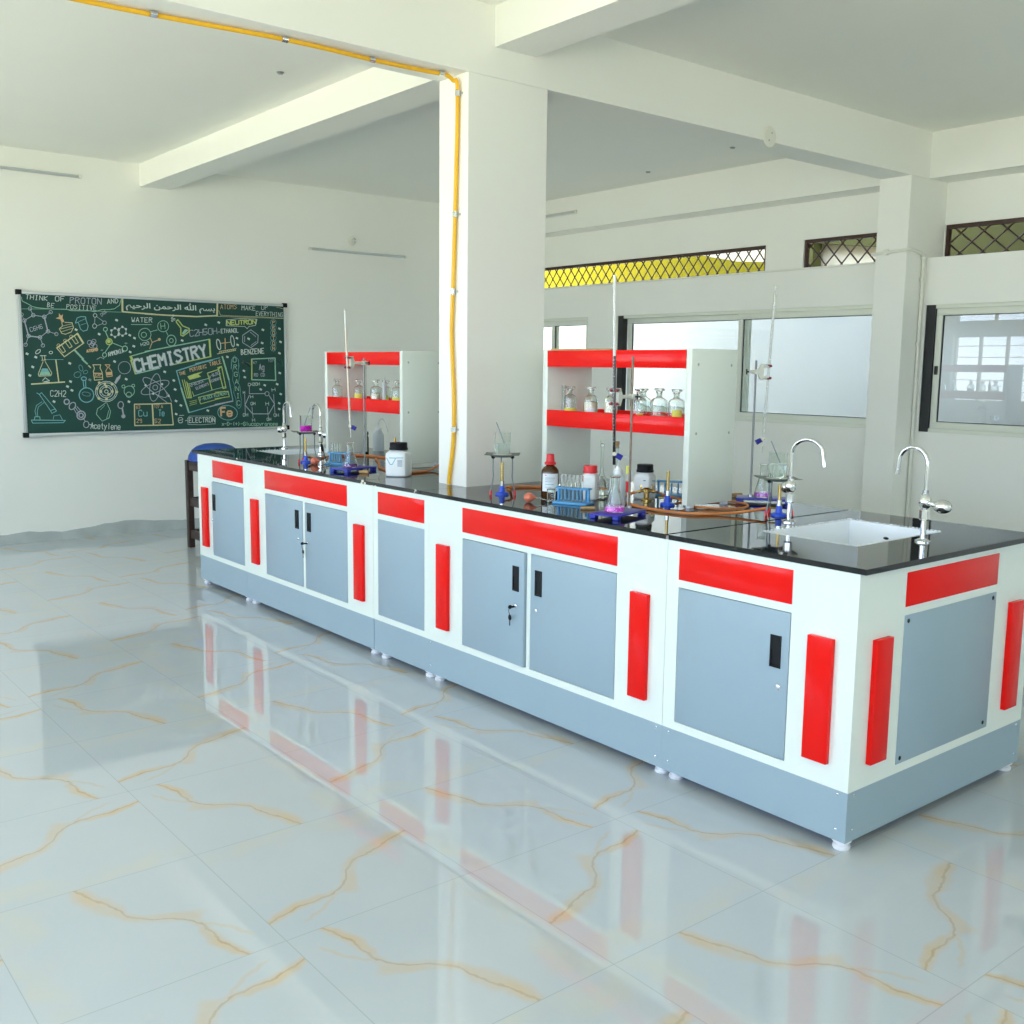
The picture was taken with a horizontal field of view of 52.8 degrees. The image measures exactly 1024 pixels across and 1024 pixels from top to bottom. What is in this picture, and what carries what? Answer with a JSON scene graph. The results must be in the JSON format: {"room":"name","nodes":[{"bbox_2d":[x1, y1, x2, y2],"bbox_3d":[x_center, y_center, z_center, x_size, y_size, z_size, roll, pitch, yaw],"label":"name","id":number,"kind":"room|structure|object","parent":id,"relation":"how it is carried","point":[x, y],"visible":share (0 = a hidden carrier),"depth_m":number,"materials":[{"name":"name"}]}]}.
{"room":"science classroom","nodes":[
{"label":"science classroom","id":0,"kind":"room"},
{"bbox_2d":[0,146,438,535],"bbox_3d":[-3.760,-1.319,8.429,9.950,3.100,0.200,-6,10,-39],"label":"wall","id":1,"kind":"structure","parent":0,"point":[217,237],"depth_m":8.97,"materials":[{"name":"paint"}]},
{"bbox_2d":[0,166,81,178],"bbox_3d":[-3.944,-2.649,7.925,1.225,0.026,0.037,-6,10,-39],"label":"tube light","id":2,"kind":"object","parent":1,"relation":"attached to","point":[1,167],"visible":1,"depth_m":8.10,"materials":[{"name":"white plastic"}]},
{"bbox_2d":[0,518,199,544],"bbox_3d":[-3.855,0.184,8.439,9.180,0.118,0.012,-6,10,-39],"label":"baseboard","id":3,"kind":"structure","parent":1,"relation":"attached to","point":[126,526],"depth_m":8.75,"materials":[{"name":"grey tile"}]},
{"bbox_2d":[15,289,289,437],"bbox_3d":[-2.992,-1.262,8.895,2.330,1.166,0.059,-6,10,-39],"label":"chalkboard","id":4,"kind":"object","parent":1,"relation":"attached to","point":[90,364],"visible":0.99,"depth_m":8.81,"materials":[{"name":"green"}]},
{"bbox_2d":[308,247,406,257],"bbox_3d":[-1.477,-2.501,9.962,1.080,0.026,0.037,-6,10,-39],"label":"tube light","id":5,"kind":"object","parent":1,"relation":"attached to","point":[309,248],"visible":1,"depth_m":9.92,"materials":[{"name":"white plastic"}]},
{"bbox_2d":[0,527,1023,1023],"bbox_3d":[0.033,0.992,3.789,9.700,0.100,12.640,-6,10,-39],"label":"floor","id":6,"kind":"structure","parent":0,"point":[218,806],"depth_m":3.10,"materials":[{"name":"tile"}]},
{"bbox_2d":[185,443,234,547],"bbox_3d":[-2.355,-0.130,8.203,0.410,0.840,0.410,-6,11,-41],"label":"stool","id":7,"kind":"object","parent":6,"relation":"on","point":[191,465],"visible":0.27,"depth_m":8.18,"materials":[{"name":"blue plastic"}]},
{"bbox_2d":[197,454,252,600],"bbox_3d":[-1.428,0.045,6.928,1.127,0.869,0.725,-6,10,-39],"label":"base cabinet","id":8,"kind":"object","parent":6,"relation":"on","point":[221,482],"visible":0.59,"depth_m":6.56,"materials":[{"name":"white laminate"}]},
{"bbox_2d":[192,444,389,461],"bbox_3d":[-1.442,-0.400,6.904,1.115,0.018,0.808,-6,10,-39],"label":"countertop","id":9,"kind":"structure","parent":8,"relation":"on","point":[240,454],"depth_m":6.71,"materials":[{"name":"black stone"}]},
{"bbox_2d":[276,401,292,448],"bbox_3d":[-1.552,-0.595,7.049,0.052,0.325,0.213,-6,10,-39],"label":"tap","id":10,"kind":"object","parent":9,"relation":"on","point":[282,429],"visible":1,"depth_m":7.05,"materials":[{"name":"silver metal"}]},
{"bbox_2d":[256,447,325,454],"bbox_3d":[-1.377,-0.311,6.901,0.541,0.202,0.378,-6,10,-39],"label":"sink","id":11,"kind":"object","parent":9,"relation":"in","point":[289,451],"visible":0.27,"depth_m":7.01,"materials":[{"name":"white ceramic"}]},
{"bbox_2d":[311,403,325,453],"bbox_3d":[-1.245,-0.538,6.673,0.052,0.325,0.213,-6,10,-39],"label":"tap","id":12,"kind":"object","parent":9,"relation":"on","point":[322,434],"visible":0.92,"depth_m":6.66,"materials":[{"name":"silver metal"}]},
{"bbox_2d":[373,418,387,450],"bbox_3d":[-0.893,-0.523,6.965,0.094,0.220,0.076,-5,10,-37],"label":"wash bottle","id":13,"kind":"object","parent":9,"relation":"on","point":[378,435],"visible":1,"depth_m":6.94,"materials":[{"name":"white plastic"}]},
{"bbox_2d":[245,463,380,653],"bbox_3d":[-0.745,0.173,6.071,1.154,0.869,1.480,-6,10,-39],"label":"base cabinet","id":14,"kind":"object","parent":6,"relation":"on","point":[310,548],"visible":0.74,"depth_m":5.65,"materials":[{"name":"white laminate"}]},
{"bbox_2d":[244,455,438,483],"bbox_3d":[-0.961,-0.253,5.893,0.581,0.018,1.378,-6,10,-39],"label":"countertop","id":15,"kind":"structure","parent":14,"relation":"on","point":[322,469],"depth_m":5.74,"materials":[{"name":"black stone"}]},
{"bbox_2d":[297,432,316,462],"bbox_3d":[-1.212,-0.385,6.115,0.122,0.177,0.121,1,8,-1],"label":"tripod stand","id":16,"kind":"object","parent":15,"relation":"on","point":[314,433],"visible":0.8,"depth_m":6.09,"materials":[{"name":"silver metal"}]},
{"bbox_2d":[292,430,318,432],"bbox_3d":[-1.219,-0.476,6.101,0.156,0.004,0.156,-2,9,-20],"label":"wire gauze","id":17,"kind":"object","parent":16,"relation":"on","point":[313,431],"visible":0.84,"depth_m":6.09,"materials":[{"name":"grey metal"}]},
{"bbox_2d":[299,409,311,431],"bbox_3d":[-1.218,-0.546,6.091,0.077,0.141,0.077,-6,10,-39],"label":"beaker","id":18,"kind":"object","parent":17,"relation":"on","point":[305,421],"visible":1,"depth_m":6.07,"materials":[{"name":"clear glass"}]},
{"bbox_2d":[330,356,376,472],"bbox_3d":[-0.855,-0.534,5.615,0.128,0.619,0.263,6,10,34],"label":"stand","id":19,"kind":"object","parent":15,"relation":"on","point":[352,362],"visible":1,"depth_m":5.64,"materials":[{"name":"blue metal"}]},
{"bbox_2d":[344,310,356,436],"bbox_3d":[-0.873,-0.744,5.566,0.066,0.682,0.024,1,8,3],"label":"burette","id":20,"kind":"object","parent":19,"relation":"attached to","point":[345,321],"visible":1,"depth_m":5.56,"materials":[{"name":"clear glass"}]},
{"bbox_2d":[343,442,357,467],"bbox_3d":[-0.882,-0.313,5.625,0.084,0.138,0.084,-6,10,-39],"label":"flask","id":21,"kind":"object","parent":19,"relation":"on","point":[350,461],"visible":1,"depth_m":5.60,"materials":[{"name":"clear glass"}]},
{"bbox_2d":[386,442,411,476],"bbox_3d":[-0.593,-0.277,5.400,0.120,0.175,0.121,2,8,13],"label":"jar","id":22,"kind":"object","parent":15,"relation":"on","point":[398,459],"visible":1,"depth_m":5.35,"materials":[{"name":"white plastic"}]},
{"bbox_2d":[342,452,438,470],"bbox_3d":[-0.525,-0.296,6.242,0.530,0.018,1.378,-6,10,-39],"label":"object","id":23,"kind":"structure","parent":14,"relation":"on","point":[427,466],"depth_m":6.21,"materials":[{"name":"black stone"}]},
{"bbox_2d":[324,351,438,464],"bbox_3d":[-0.792,-0.645,6.287,0.294,0.654,0.903,-6,10,-39],"label":"shelf","id":24,"kind":"object","parent":23,"relation":"on","point":[417,407],"visible":0.81,"depth_m":5.99,"materials":[{"name":"white laminate"}]},
{"bbox_2d":[332,379,341,396],"bbox_3d":[-1.101,-0.752,6.503,0.062,0.172,0.062,-6,10,-39],"label":"bottle","id":25,"kind":"object","parent":24,"relation":"on","point":[336,389],"visible":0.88,"depth_m":6.48,"materials":[{"name":"clear glass"}]},
{"bbox_2d":[354,380,362,397],"bbox_3d":[-0.952,-0.737,6.418,0.065,0.170,0.065,-6,10,-39],"label":"bottle","id":26,"kind":"object","parent":24,"relation":"on","point":[358,390],"visible":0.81,"depth_m":6.39,"materials":[{"name":"clear glass"}]},
{"bbox_2d":[327,352,399,364],"bbox_3d":[-0.787,-0.927,6.246,0.294,0.075,0.833,-6,10,-39],"label":"shelf board","id":27,"kind":"object","parent":24,"relation":"on","point":[333,358],"depth_m":6.09,"materials":[{"name":"red laminate"}]},
{"bbox_2d":[327,396,399,413],"bbox_3d":[-0.790,-0.655,6.284,0.294,0.076,0.833,-6,10,-39],"label":"shelf board","id":28,"kind":"object","parent":24,"relation":"on","point":[334,404],"depth_m":6.21,"materials":[{"name":"red laminate"}]},
{"bbox_2d":[370,380,380,399],"bbox_3d":[-0.827,-0.718,6.281,0.070,0.172,0.070,-6,10,-39],"label":"bottle","id":29,"kind":"object","parent":24,"relation":"on","point":[375,391],"visible":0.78,"depth_m":6.25,"materials":[{"name":"clear glass"}]},
{"bbox_2d":[392,381,399,400],"bbox_3d":[-0.674,-0.687,6.078,0.071,0.172,0.071,-6,10,-39],"label":"bottle","id":30,"kind":"object","parent":24,"relation":"on","point":[396,390],"visible":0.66,"depth_m":6.05,"materials":[{"name":"clear glass"}]},
{"bbox_2d":[373,486,435,676],"bbox_3d":[-0.109,0.285,5.325,1.111,0.869,0.488,-6,10,-39],"label":"base cabinet","id":31,"kind":"object","parent":6,"relation":"on","point":[400,518],"visible":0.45,"depth_m":4.96,"materials":[{"name":"white laminate"}]},
{"bbox_2d":[363,475,462,493],"bbox_3d":[-0.155,-0.164,5.328,1.115,0.018,0.514,-6,10,-39],"label":"countertop","id":32,"kind":"structure","parent":31,"relation":"on","point":[407,484],"depth_m":5.06,"materials":[{"name":"black stone"}]},
{"bbox_2d":[439,71,547,486],"bbox_3d":[-0.101,-0.654,5.116,0.478,2.787,0.230,-6,10,-39],"label":"column","id":33,"kind":"structure","parent":6,"relation":"on","point":[498,329],"depth_m":4.94,"materials":[{"name":"paint"}]},
{"bbox_2d":[429,496,668,773],"bbox_3d":[0.487,0.400,4.554,1.165,0.869,1.474,-6,10,-39],"label":"base cabinet","id":34,"kind":"object","parent":6,"relation":"on","point":[561,623],"visible":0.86,"depth_m":4.11,"materials":[{"name":"white laminate"}]},
{"bbox_2d":[420,483,768,538],"bbox_3d":[0.281,-0.025,4.373,0.581,0.018,1.526,-6,10,-39],"label":"countertop","id":35,"kind":"structure","parent":34,"relation":"on","point":[652,523],"depth_m":4.12,"materials":[{"name":"black stone"}]},
{"bbox_2d":[495,462,508,494],"bbox_3d":[-0.045,-0.151,4.657,0.062,0.145,0.062,1,8,6],"label":"burner","id":36,"kind":"object","parent":35,"relation":"on","point":[502,487],"visible":1,"depth_m":4.65,"materials":[{"name":"blue paint"}]},
{"bbox_2d":[489,456,515,494],"bbox_3d":[-0.037,-0.169,4.665,0.122,0.179,0.121,4,9,23],"label":"tripod stand","id":37,"kind":"object","parent":35,"relation":"on","point":[492,457],"visible":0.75,"depth_m":4.64,"materials":[{"name":"silver metal"}]},
{"bbox_2d":[484,452,519,455],"bbox_3d":[-0.043,-0.261,4.655,0.156,0.004,0.156,1,8,3],"label":"wire gauze","id":38,"kind":"object","parent":37,"relation":"on","point":[486,453],"visible":0.8,"depth_m":4.63,"materials":[{"name":"grey metal"}]},
{"bbox_2d":[494,422,510,454],"bbox_3d":[-0.043,-0.333,4.645,0.077,0.144,0.077,-6,10,-39],"label":"beaker","id":39,"kind":"object","parent":38,"relation":"on","point":[502,440],"visible":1,"depth_m":4.62,"materials":[{"name":"clear glass"}]},
{"bbox_2d":[541,454,558,498],"bbox_3d":[0.168,-0.158,4.542,0.079,0.196,0.079,-6,10,-39],"label":"bottle","id":40,"kind":"object","parent":35,"relation":"on","point":[549,473],"visible":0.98,"depth_m":4.51,"materials":[{"name":"brown glass"}]},
{"bbox_2d":[547,488,555,501],"bbox_3d":[0.169,-0.072,4.429,0.042,0.057,0.042,-6,10,-39],"label":"glass","id":41,"kind":"object","parent":35,"relation":"on","point":[551,492],"visible":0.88,"depth_m":4.41,"materials":[{"name":"white"}]},
{"bbox_2d":[552,486,593,505],"bbox_3d":[0.261,-0.070,4.372,0.156,0.071,0.090,5,9,29],"label":"test tube rack","id":42,"kind":"object","parent":35,"relation":"on","point":[587,501],"visible":0.97,"depth_m":4.35,"materials":[{"name":"blue plastic"}]},
{"bbox_2d":[583,465,599,499],"bbox_3d":[0.346,-0.129,4.521,0.078,0.149,0.071,4,9,21],"label":"jar","id":43,"kind":"object","parent":35,"relation":"on","point":[591,479],"visible":0.91,"depth_m":4.49,"materials":[{"name":"white plastic"}]},
{"bbox_2d":[599,440,608,497],"bbox_3d":[0.402,-0.195,4.608,0.074,0.256,0.074,-6,10,-39],"label":"flask","id":44,"kind":"object","parent":35,"relation":"on","point":[604,485],"visible":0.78,"depth_m":4.59,"materials":[{"name":"clear glass"}]},
{"bbox_2d":[589,356,645,520],"bbox_3d":[0.426,-0.291,3.995,0.128,0.618,0.267,6,10,34],"label":"stand","id":45,"kind":"object","parent":35,"relation":"on","point":[629,510],"visible":0.84,"depth_m":4.03,"materials":[{"name":"blue metal"}]},
{"bbox_2d":[604,476,624,512],"bbox_3d":[0.399,-0.070,3.999,0.084,0.138,0.084,-6,10,-39],"label":"flask","id":46,"kind":"object","parent":45,"relation":"on","point":[614,503],"visible":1,"depth_m":3.98,"materials":[{"name":"clear glass"}]},
{"bbox_2d":[612,275,622,469],"bbox_3d":[0.404,-0.528,3.937,0.058,0.736,0.024,1,8,3],"label":"burette","id":47,"kind":"object","parent":45,"relation":"attached to","point":[618,456],"visible":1,"depth_m":3.93,"materials":[{"name":"clear glass"}]},
{"bbox_2d":[609,455,633,505],"bbox_3d":[0.454,-0.134,4.331,0.093,0.213,0.068,-4,9,-28],"label":"wash bottle","id":48,"kind":"object","parent":35,"relation":"on","point":[618,471],"visible":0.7,"depth_m":4.31,"materials":[{"name":"white plastic"}]},
{"bbox_2d":[658,471,674,505],"bbox_3d":[0.658,-0.101,4.359,0.062,0.145,0.062,-4,9,-30],"label":"burner","id":49,"kind":"object","parent":35,"relation":"on","point":[667,500],"visible":1,"depth_m":4.35,"materials":[{"name":"blue paint"}]},
{"bbox_2d":[625,491,765,515],"bbox_3d":[0.682,-0.030,4.225,0.682,0.044,0.238,8,11,41],"label":"hose","id":50,"kind":"object","parent":35,"relation":"on","point":[633,492],"visible":0.76,"depth_m":4.08,"materials":[{"name":"orange rubber"}]},
{"bbox_2d":[521,478,848,520],"bbox_3d":[0.717,-0.069,4.722,0.530,0.018,1.526,-6,10,-39],"label":"countertop","id":51,"kind":"structure","parent":34,"relation":"on","point":[799,509],"depth_m":4.35,"materials":[{"name":"black stone"}]},
{"bbox_2d":[542,349,737,507],"bbox_3d":[0.546,-0.400,4.650,0.294,0.654,0.927,-6,10,-39],"label":"shelf","id":52,"kind":"object","parent":51,"relation":"on","point":[707,426],"visible":0.96,"depth_m":4.36,"materials":[{"name":"white laminate"}]},
{"bbox_2d":[564,386,576,410],"bbox_3d":[0.277,-0.512,4.914,0.061,0.170,0.061,-6,10,-39],"label":"bottle","id":53,"kind":"object","parent":52,"relation":"on","point":[570,400],"visible":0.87,"depth_m":4.89,"materials":[{"name":"clear glass"}]},
{"bbox_2d":[583,387,597,411],"bbox_3d":[0.368,-0.498,4.811,0.068,0.172,0.068,-6,10,-39],"label":"bottle","id":54,"kind":"object","parent":52,"relation":"on","point":[590,400],"visible":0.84,"depth_m":4.78,"materials":[{"name":"clear glass"}]},
{"bbox_2d":[604,388,617,413],"bbox_3d":[0.451,-0.481,4.709,0.062,0.170,0.062,-6,10,-39],"label":"bottle","id":55,"kind":"object","parent":52,"relation":"on","point":[608,408],"visible":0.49,"depth_m":4.68,"materials":[{"name":"clear glass"}]},
{"bbox_2d":[546,409,684,435],"bbox_3d":[0.547,-0.409,4.647,0.294,0.076,0.857,-6,10,-39],"label":"shelf","id":56,"kind":"object","parent":52,"relation":"on","point":[556,419],"depth_m":4.56,"materials":[{"name":"red laminate"}]},
{"bbox_2d":[547,350,686,367],"bbox_3d":[0.550,-0.682,4.609,0.294,0.075,0.857,-6,10,-39],"label":"shelf","id":57,"kind":"object","parent":52,"relation":"on","point":[555,358],"depth_m":4.49,"materials":[{"name":"red laminate"}]},
{"bbox_2d":[633,389,646,414],"bbox_3d":[0.562,-0.460,4.565,0.068,0.170,0.068,-6,10,-39],"label":"bottle","id":58,"kind":"object","parent":52,"relation":"on","point":[640,404],"visible":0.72,"depth_m":4.54,"materials":[{"name":"clear glass"}]},
{"bbox_2d":[639,388,650,414],"bbox_3d":[0.592,-0.472,4.658,0.068,0.170,0.068,-6,10,-39],"label":"bottle","id":59,"kind":"object","parent":52,"relation":"on","point":[648,399],"visible":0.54,"depth_m":4.63,"materials":[{"name":"clear glass"}]},
{"bbox_2d":[650,388,667,415],"bbox_3d":[0.637,-0.448,4.473,0.072,0.174,0.072,-6,10,-39],"label":"bottle","id":60,"kind":"object","parent":52,"relation":"on","point":[659,404],"visible":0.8,"depth_m":4.44,"materials":[{"name":"clear glass"}]},
{"bbox_2d":[668,389,684,416],"bbox_3d":[0.701,-0.436,4.399,0.070,0.172,0.071,-6,10,-39],"label":"bottle","id":61,"kind":"object","parent":52,"relation":"on","point":[676,406],"visible":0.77,"depth_m":4.37,"materials":[{"name":"clear glass"}]},
{"bbox_2d":[633,464,655,498],"bbox_3d":[0.593,-0.136,4.581,0.094,0.151,0.092,5,9,31],"label":"jar","id":62,"kind":"object","parent":51,"relation":"on","point":[645,476],"visible":0.96,"depth_m":4.55,"materials":[{"name":"white plastic"}]},
{"bbox_2d":[635,484,658,500],"bbox_3d":[0.589,-0.084,4.503,0.097,0.070,0.048,-2,9,-21],"label":"tap","id":63,"kind":"object","parent":51,"relation":"on","point":[646,490],"visible":1,"depth_m":4.49,"materials":[{"name":"gold metal"}]},
{"bbox_2d":[655,480,681,497],"bbox_3d":[0.733,-0.107,4.677,0.156,0.071,0.090,3,8,18],"label":"test tube rack","id":64,"kind":"object","parent":51,"relation":"on","point":[677,494],"visible":0.59,"depth_m":4.69,"materials":[{"name":"blue plastic"}]},
{"bbox_2d":[659,492,748,509],"bbox_3d":[0.825,-0.052,4.402,0.274,0.041,0.399,-6,10,-39],"label":"hose","id":65,"kind":"object","parent":51,"relation":"on","point":[660,493],"visible":0.68,"depth_m":4.27,"materials":[{"name":"orange rubber"}]},
{"bbox_2d":[736,360,786,504],"bbox_3d":[1.104,-0.347,4.469,0.236,0.612,0.128,3,8,15],"label":"stand","id":66,"kind":"object","parent":51,"relation":"on","point":[760,371],"visible":0.73,"depth_m":4.47,"materials":[{"name":"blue metal"}]},
{"bbox_2d":[753,464,770,497],"bbox_3d":[1.101,-0.138,4.517,0.080,0.145,0.080,-6,10,-39],"label":"flask","id":67,"kind":"object","parent":66,"relation":"on","point":[761,490],"visible":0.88,"depth_m":4.50,"materials":[{"name":"clear glass"}]},
{"bbox_2d":[755,286,776,452],"bbox_3d":[1.100,-0.614,4.473,0.066,0.717,0.031,2,8,8],"label":"burette","id":68,"kind":"object","parent":66,"relation":"attached to","point":[758,441],"visible":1,"depth_m":4.46,"materials":[{"name":"clear glass"}]},
{"bbox_2d":[769,484,786,516],"bbox_3d":[1.058,-0.047,4.083,0.062,0.124,0.062,-7,11,-44],"label":"burner","id":69,"kind":"object","parent":51,"relation":"on","point":[778,512],"visible":0.98,"depth_m":4.08,"materials":[{"name":"blue paint"}]},
{"bbox_2d":[764,479,792,515],"bbox_3d":[1.062,-0.061,4.109,0.122,0.145,0.121,3,8,19],"label":"tripod stand","id":70,"kind":"object","parent":51,"relation":"on","point":[768,481],"visible":0.52,"depth_m":4.08,"materials":[{"name":"silver metal"}]},
{"bbox_2d":[754,475,802,479],"bbox_3d":[1.055,-0.137,4.101,0.156,0.004,0.156,1,8,-1],"label":"wire gauze","id":71,"kind":"object","parent":70,"relation":"on","point":[757,476],"visible":0.61,"depth_m":4.07,"materials":[{"name":"grey metal"}]},
{"bbox_2d":[768,441,787,477],"bbox_3d":[1.056,-0.209,4.091,0.077,0.146,0.077,-6,10,-39],"label":"beaker","id":72,"kind":"object","parent":71,"relation":"on","point":[778,461],"visible":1,"depth_m":4.07,"materials":[{"name":"clear glass"}]},
{"bbox_2d":[661,540,1023,850],"bbox_3d":[1.208,0.528,3.702,1.127,0.869,0.773,-6,10,-39],"label":"base cabinet","id":73,"kind":"object","parent":6,"relation":"on","point":[839,706],"visible":1,"depth_m":3.34,"materials":[{"name":"white laminate"}]},
{"bbox_2d":[668,510,1023,575],"bbox_3d":[1.221,0.088,3.644,1.115,0.018,0.772,-6,10,-39],"label":"countertop","id":74,"kind":"structure","parent":73,"relation":"on","point":[953,540],"depth_m":3.45,"materials":[{"name":"black stone"}]},
{"bbox_2d":[781,438,826,522],"bbox_3d":[1.077,-0.119,3.877,0.078,0.325,0.231,-2,9,-21],"label":"tap","id":75,"kind":"object","parent":74,"relation":"on","point":[788,487],"visible":1,"depth_m":3.89,"materials":[{"name":"silver metal"}]},
{"bbox_2d":[763,518,939,546],"bbox_3d":[1.222,0.166,3.719,0.541,0.202,0.383,-6,10,-39],"label":"sink","id":76,"kind":"object","parent":74,"relation":"in","point":[850,532],"visible":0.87,"depth_m":3.91,"materials":[{"name":"white ceramic"}]},
{"bbox_2d":[894,445,951,542],"bbox_3d":[1.387,-0.061,3.491,0.052,0.325,0.213,-6,10,-39],"label":"tap","id":77,"kind":"object","parent":74,"relation":"on","point":[925,502],"visible":1,"depth_m":3.47,"materials":[{"name":"silver metal"}]},
{"bbox_2d":[861,175,947,516],"bbox_3d":[2.818,-0.950,7.463,0.480,2.787,0.240,-6,10,-39],"label":"column","id":78,"kind":"structure","parent":6,"relation":"on","point":[912,209],"depth_m":7.27,"materials":[{"name":"paint"}]},
{"bbox_2d":[871,248,925,516],"bbox_3d":[2.691,-0.694,7.332,0.375,2.291,0.184,2,8,10],"label":"conduit","id":79,"kind":"object","parent":78,"relation":"attached to","point":[885,252],"visible":0.91,"depth_m":7.30,"materials":[{"name":"white plastic"}]},
{"bbox_2d":[0,0,1023,202],"bbox_3d":[0.168,-2.212,3.418,9.950,0.150,12.640,-6,10,-39],"label":"ceiling","id":80,"kind":"structure","parent":0,"point":[78,79],"depth_m":5.98,"materials":[{"name":"paint"}]},
{"bbox_2d":[139,67,439,189],"bbox_3d":[-1.533,-2.548,6.873,0.246,0.183,4.710,-6,10,-39],"label":"ceiling beam","id":81,"kind":"structure","parent":80,"relation":"attached to","point":[372,94],"depth_m":6.57,"materials":[{"name":"paint"}]},
{"bbox_2d":[95,0,946,182],"bbox_3d":[-0.668,-2.130,4.431,9.500,0.313,0.230,-6,10,-39],"label":"ceiling beam","id":82,"kind":"structure","parent":80,"relation":"attached to","point":[599,76],"depth_m":5.19,"materials":[{"name":"paint"}]},
{"bbox_2d":[69,0,462,483],"bbox_3d":[-1.408,-0.966,4.030,2.867,1.897,0.097,-5,10,-36],"label":"gas pipe","id":83,"kind":"object","parent":82,"relation":"attached to","point":[150,13],"visible":1,"depth_m":4.65,"materials":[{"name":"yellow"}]},
{"bbox_2d":[763,126,775,147],"bbox_3d":[1.511,-2.198,6.042,0.120,0.120,0.015,-6,10,-39],"label":"junction cover","id":84,"kind":"object","parent":82,"relation":"attached to","point":[769,135],"visible":1,"depth_m":6.03,"materials":[{"name":"white plastic"}]},
{"bbox_2d":[495,0,697,56],"bbox_3d":[2.310,-1.824,2.016,0.241,0.179,7.300,-6,10,-39],"label":"ceiling beam","id":85,"kind":"structure","parent":80,"relation":"attached to","point":[534,28],"depth_m":4.50,"materials":[{"name":"paint"}]},
{"bbox_2d":[545,158,880,237],"bbox_3d":[1.376,-2.779,9.216,0.250,0.310,4.710,-6,10,-39],"label":"ceiling beam","id":86,"kind":"structure","parent":80,"relation":"attached to","point":[785,181],"depth_m":8.71,"materials":[{"name":"paint"}]},
{"bbox_2d":[546,210,576,217],"bbox_3d":[0.290,-2.949,10.317,0.038,0.035,1.030,-6,10,-39],"label":"tube light","id":87,"kind":"object","parent":86,"relation":"attached to","point":[571,211],"visible":0.44,"depth_m":10.07,"materials":[{"name":"white plastic"}]},
{"bbox_2d":[546,211,573,216],"bbox_3d":[0.283,-2.947,10.312,0.021,0.022,0.970,-6,10,-39],"label":"diffuser","id":88,"kind":"object","parent":87,"relation":"attached to","point":[566,212],"depth_m":10.08,"materials":[{"name":"white plastic"}]},
{"bbox_2d":[930,116,1023,182],"bbox_3d":[5.295,-2.061,4.419,0.250,0.310,7.300,-6,10,-39],"label":"ceiling beam","id":89,"kind":"structure","parent":80,"relation":"attached to","point":[994,148],"depth_m":6.91,"materials":[{"name":"paint"}]},
{"bbox_2d":[542,250,1023,531],"bbox_3d":[3.721,-0.543,6.572,0.250,2.250,12.240,-6,10,-39],"label":"wall","id":90,"kind":"structure","parent":0,"point":[981,476],"depth_m":7.95,"materials":[{"name":"paint"}]},
{"bbox_2d":[543,317,587,353],"bbox_3d":[0.392,-1.501,10.498,0.102,0.910,1.215,-6,10,-39],"label":"window","id":91,"kind":"structure","parent":90,"relation":"in","point":[558,332],"depth_m":10.23,"materials":[{"name":"white glass"}]},
{"bbox_2d":[544,262,874,289],"bbox_3d":[1.262,-2.072,9.235,0.014,0.014,4.660,-6,10,-39],"label":"cable trunking","id":92,"kind":"object","parent":90,"relation":"attached to","point":[870,263],"visible":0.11,"depth_m":8.61,"materials":[{"name":"white plastic"}]},
{"bbox_2d":[616,305,872,427],"bbox_3d":[1.888,-1.226,8.664,0.106,0.910,2.800,-6,10,-39],"label":"window","id":93,"kind":"structure","parent":90,"relation":"in","point":[820,356],"depth_m":8.29,"materials":[{"name":"white glass"}]},
{"bbox_2d":[919,301,1023,437],"bbox_3d":[3.477,-0.925,6.720,0.106,0.890,1.662,-6,10,-39],"label":"window","id":94,"kind":"structure","parent":90,"relation":"in","point":[973,371],"depth_m":7.06,"materials":[{"name":"glass"}]},
{"bbox_2d":[545,173,1023,270],"bbox_3d":[3.859,-2.040,6.460,0.060,0.950,12.240,-6,10,-39],"label":"wall","id":95,"kind":"structure","parent":0,"point":[784,230],"depth_m":8.49,"materials":[{"name":"paint"}]},
{"bbox_2d":[545,245,765,287],"bbox_3d":[1.180,-2.279,9.776,0.035,0.235,3.048,-6,10,-39],"label":"window","id":96,"kind":"structure","parent":95,"relation":"in","point":[669,257],"depth_m":9.50,"materials":[{"name":"brown metal"}]},
{"bbox_2d":[804,233,876,267],"bbox_3d":[2.648,-2.014,7.978,0.035,0.245,0.900,-6,10,-39],"label":"window","id":97,"kind":"structure","parent":95,"relation":"in","point":[808,243],"depth_m":8.08,"materials":[{"name":"brown metal"}]},
{"bbox_2d":[945,217,1023,255],"bbox_3d":[3.966,-1.774,6.364,0.035,0.247,2.705,-6,10,-39],"label":"window","id":98,"kind":"structure","parent":95,"relation":"in","point":[1002,222],"depth_m":7.20,"materials":[{"name":"brown metal"}]},
{"label":"outside","id":99,"kind":"structure","parent":0,"visible":0},
{"bbox_2d":[544,256,763,287],"bbox_3d":[1.238,-2.917,12.416,0.049,0.330,5.100,-6,10,-39],"label":"wall","id":100,"kind":"structure","parent":99,"point":[717,264],"depth_m":11.96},
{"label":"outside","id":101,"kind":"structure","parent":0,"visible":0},
{"bbox_2d":[819,237,876,246],"bbox_3d":[3.313,-2.599,9.765,0.060,0.275,0.900,-6,10,-39],"label":"beam","id":102,"kind":"structure","parent":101,"point":[867,242],"depth_m":9.78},
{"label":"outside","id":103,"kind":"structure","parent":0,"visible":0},
{"bbox_2d":[950,222,1023,255],"bbox_3d":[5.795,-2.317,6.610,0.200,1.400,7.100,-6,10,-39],"label":"window grille","id":104,"kind":"object","parent":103,"point":[1006,238],"depth_m":8.68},
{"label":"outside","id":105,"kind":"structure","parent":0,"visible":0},
{"bbox_2d":[809,243,821,266],"bbox_3d":[2.891,-2.863,10.194,0.140,1.180,0.330,-6,10,-39],"label":"wall","id":106,"kind":"structure","parent":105,"point":[818,247],"depth_m":10.10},
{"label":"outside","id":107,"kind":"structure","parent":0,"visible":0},
{"bbox_2d":[704,244,875,265],"bbox_3d":[4.451,-2.742,8.633,0.200,1.150,15.000,-6,10,-39],"label":"wall","id":108,"kind":"structure","parent":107,"point":[858,252],"depth_m":10.11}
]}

